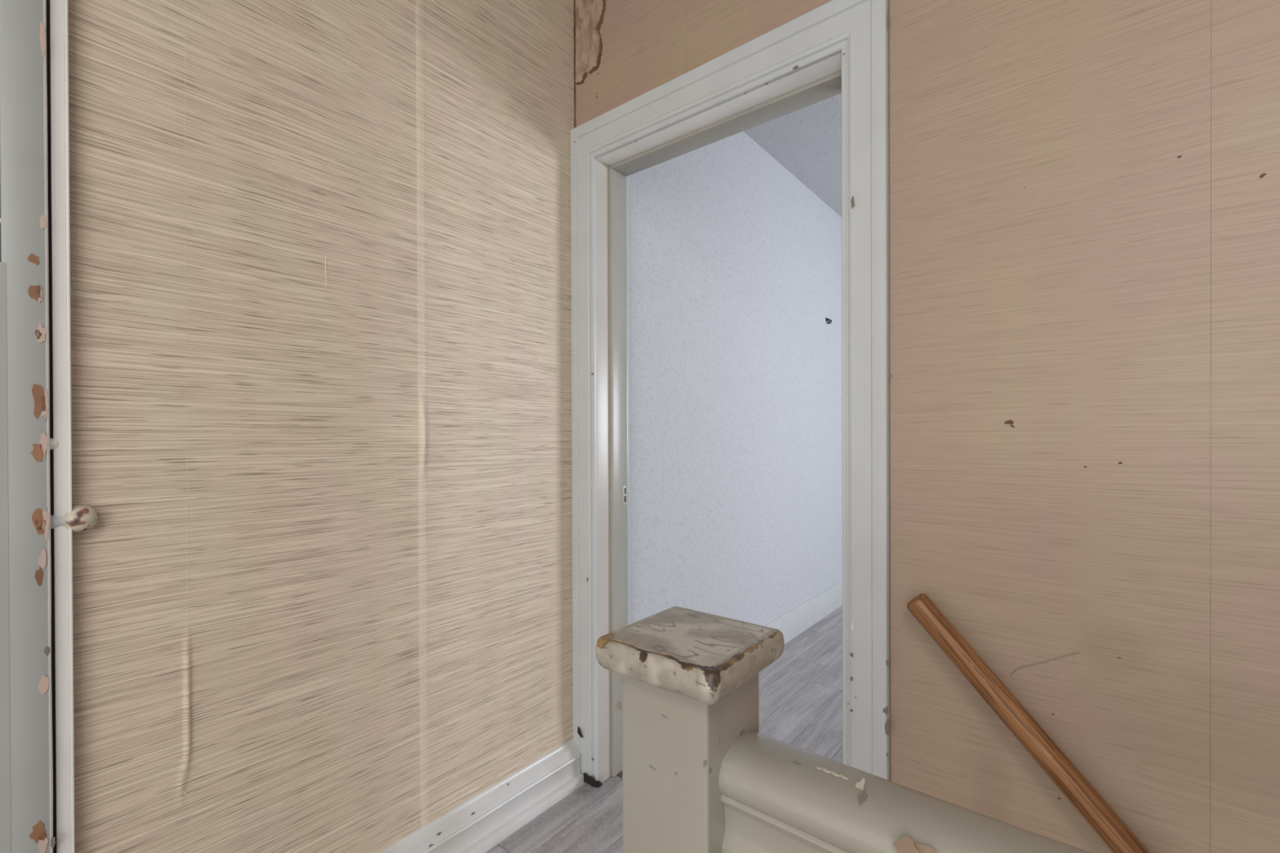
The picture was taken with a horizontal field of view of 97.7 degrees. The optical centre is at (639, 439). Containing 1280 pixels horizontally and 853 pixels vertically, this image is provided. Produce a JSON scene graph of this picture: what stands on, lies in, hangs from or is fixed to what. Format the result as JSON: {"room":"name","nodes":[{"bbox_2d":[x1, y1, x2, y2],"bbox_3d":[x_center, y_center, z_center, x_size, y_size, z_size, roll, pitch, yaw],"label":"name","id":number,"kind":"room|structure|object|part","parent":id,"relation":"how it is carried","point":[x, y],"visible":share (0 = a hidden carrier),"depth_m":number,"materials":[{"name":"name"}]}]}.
{"room":"abandoned building interior","nodes":[
{"label":"abandoned building interior","id":0,"kind":"room"},
{"bbox_2d":[67,0,842,852],"bbox_3d":[-0.002,-0.044,2.184,0.143,2.900,7.800,0,0,39],"label":"wall","id":1,"kind":"structure","parent":0,"point":[320,301],"depth_m":1.32,"materials":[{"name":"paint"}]},
{"bbox_2d":[0,0,97,852],"bbox_3d":[-1.182,0.085,0.647,0.048,2.038,0.798,0,0,41],"label":"door","id":2,"kind":"structure","parent":1,"relation":"in","point":[26,520],"depth_m":0.87,"materials":[{"name":"grey paint"}]},
{"bbox_3d":[-1.202,-0.300,0.618,0.018,0.061,0.652,0,0,41],"label":"pane","id":3,"kind":"part","parent":2,"relation":"part of","materials":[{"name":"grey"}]},
{"bbox_3d":[-1.209,0.418,0.607,0.034,1.374,0.698,0,0,41],"label":"panel","id":4,"kind":"part","parent":2,"relation":"part of","materials":[{"name":"grey paint"}]},
{"bbox_3d":[-0.952,0.133,0.908,0.030,0.030,0.027,0,0,33],"label":"knob stem","id":5,"kind":"part","parent":2,"relation":"part of","materials":[{"name":"white paint"}]},
{"bbox_3d":[-0.935,0.132,0.934,0.047,0.047,0.042,0,0,41],"label":"knob","id":6,"kind":"part","parent":2,"relation":"part of","materials":[{"name":"paint"}]},
{"bbox_2d":[46,0,75,852],"bbox_3d":[-1.000,0.054,0.945,0.144,2.120,0.042,0,0,39],"label":"trim","id":7,"kind":"structure","parent":1,"relation":"attached to","point":[57,18],"depth_m":0.91,"materials":[{"name":"white paint"}]},
{"bbox_2d":[378,738,584,852],"bbox_3d":[-0.562,1.045,1.366,0.056,0.132,1.157,0,0,39],"label":"baseboard","id":8,"kind":"structure","parent":1,"relation":"attached to","point":[480,823],"depth_m":1.57,"materials":[{"name":"paint"}]},
{"bbox_2d":[764,580,842,644],"bbox_3d":[1.207,1.020,3.554,0.019,0.150,4.142,0,0,39],"label":"baseboard","id":9,"kind":"structure","parent":1,"relation":"attached to","point":[801,618],"depth_m":3.27,"materials":[{"name":"white paint"}]},
{"bbox_2d":[825,317,831,324],"bbox_3d":[1.194,-0.752,3.533,0.029,0.038,0.044,0,0,39],"label":"wall hook","id":10,"kind":"object","parent":1,"relation":"attached to","point":[826,318],"visible":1,"depth_m":3.53,"materials":[{"name":"metal"}]},
{"bbox_2d":[485,605,842,852],"bbox_3d":[1.392,2.087,1.109,3.623,1.976,7.850,0,0,39],"label":"floor","id":11,"kind":"structure","parent":0,"point":[801,691],"depth_m":2.14,"materials":[{"name":"grey laminate"}]},
{"bbox_2d":[595,606,784,852],"bbox_3d":[0.048,0.649,0.505,0.128,0.952,0.128,0,0,39],"label":"newel post","id":12,"kind":"object","parent":11,"relation":"on","point":[690,677],"visible":1,"depth_m":0.47,"materials":[{"name":"beige paint"}]},
{"bbox_2d":[718,730,1090,852],"bbox_3d":[0.668,0.689,0.009,1.500,0.872,0.081,0,0,39],"label":"guard rail","id":13,"kind":"object","parent":11,"relation":"on","point":[778,796],"visible":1,"depth_m":0.41,"materials":[{"name":"beige paint"}]},
{"bbox_2d":[743,93,841,217],"bbox_3d":[2.576,-1.547,2.497,3.720,0.115,4.262,0,0,39],"label":"ceiling","id":14,"kind":"structure","parent":0,"point":[806,141],"depth_m":2.81,"materials":[{"name":"paint"}]},
{"bbox_2d":[573,0,1279,852],"bbox_3d":[1.157,0.968,0.833,3.643,5.079,0.137,0,0,39],"label":"wall","id":15,"kind":"structure","parent":0,"point":[1085,194],"depth_m":1.02,"materials":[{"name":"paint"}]},
{"bbox_2d":[570,0,892,787],"bbox_3d":[0.216,0.047,1.589,0.989,2.120,0.194,0,0,39],"label":"door frame","id":16,"kind":"structure","parent":15,"relation":"in","point":[835,47],"depth_m":1.45,"materials":[{"name":"white paint"}]},
{"bbox_3d":[-0.181,0.048,1.809,0.094,2.120,0.024,0,0,39],"label":"casing","id":17,"kind":"part","parent":16,"relation":"part of","materials":[{"name":"white paint"}]},
{"bbox_3d":[-0.050,0.186,1.875,0.002,0.062,0.016,0,0,39],"label":"strike plate","id":18,"kind":"part","parent":16,"relation":"part of","materials":[{"name":"white paint"}]},
{"bbox_3d":[-0.075,0.054,1.937,0.090,2.105,0.018,0,0,39],"label":"casing","id":19,"kind":"part","parent":16,"relation":"part of","materials":[{"name":"white paint"}]},
{"bbox_3d":[0.159,-0.955,1.528,0.977,0.115,0.024,0,0,39],"label":"casing","id":20,"kind":"part","parent":16,"relation":"part of","materials":[{"name":"white paint"}]},
{"bbox_3d":[0.504,0.048,1.257,0.100,2.120,0.024,0,0,39],"label":"casing","id":21,"kind":"part","parent":16,"relation":"part of","materials":[{"name":"white paint"}]},
{"bbox_2d":[906,593,1150,852],"bbox_3d":[1.052,0.996,0.790,1.244,1.358,0.073,0,0,39],"label":"wall handrail","id":22,"kind":"object","parent":15,"relation":"attached to","point":[1113,832],"visible":1,"depth_m":1.02,"materials":[{"name":"brown wood"}]},
{"bbox_3d":[0.569,0.330,1.159,0.038,0.003,0.038,-1,-42,-51],"label":"rail","id":23,"kind":"part","parent":22,"relation":"part of","materials":[{"name":"brown wood"}]}
]}

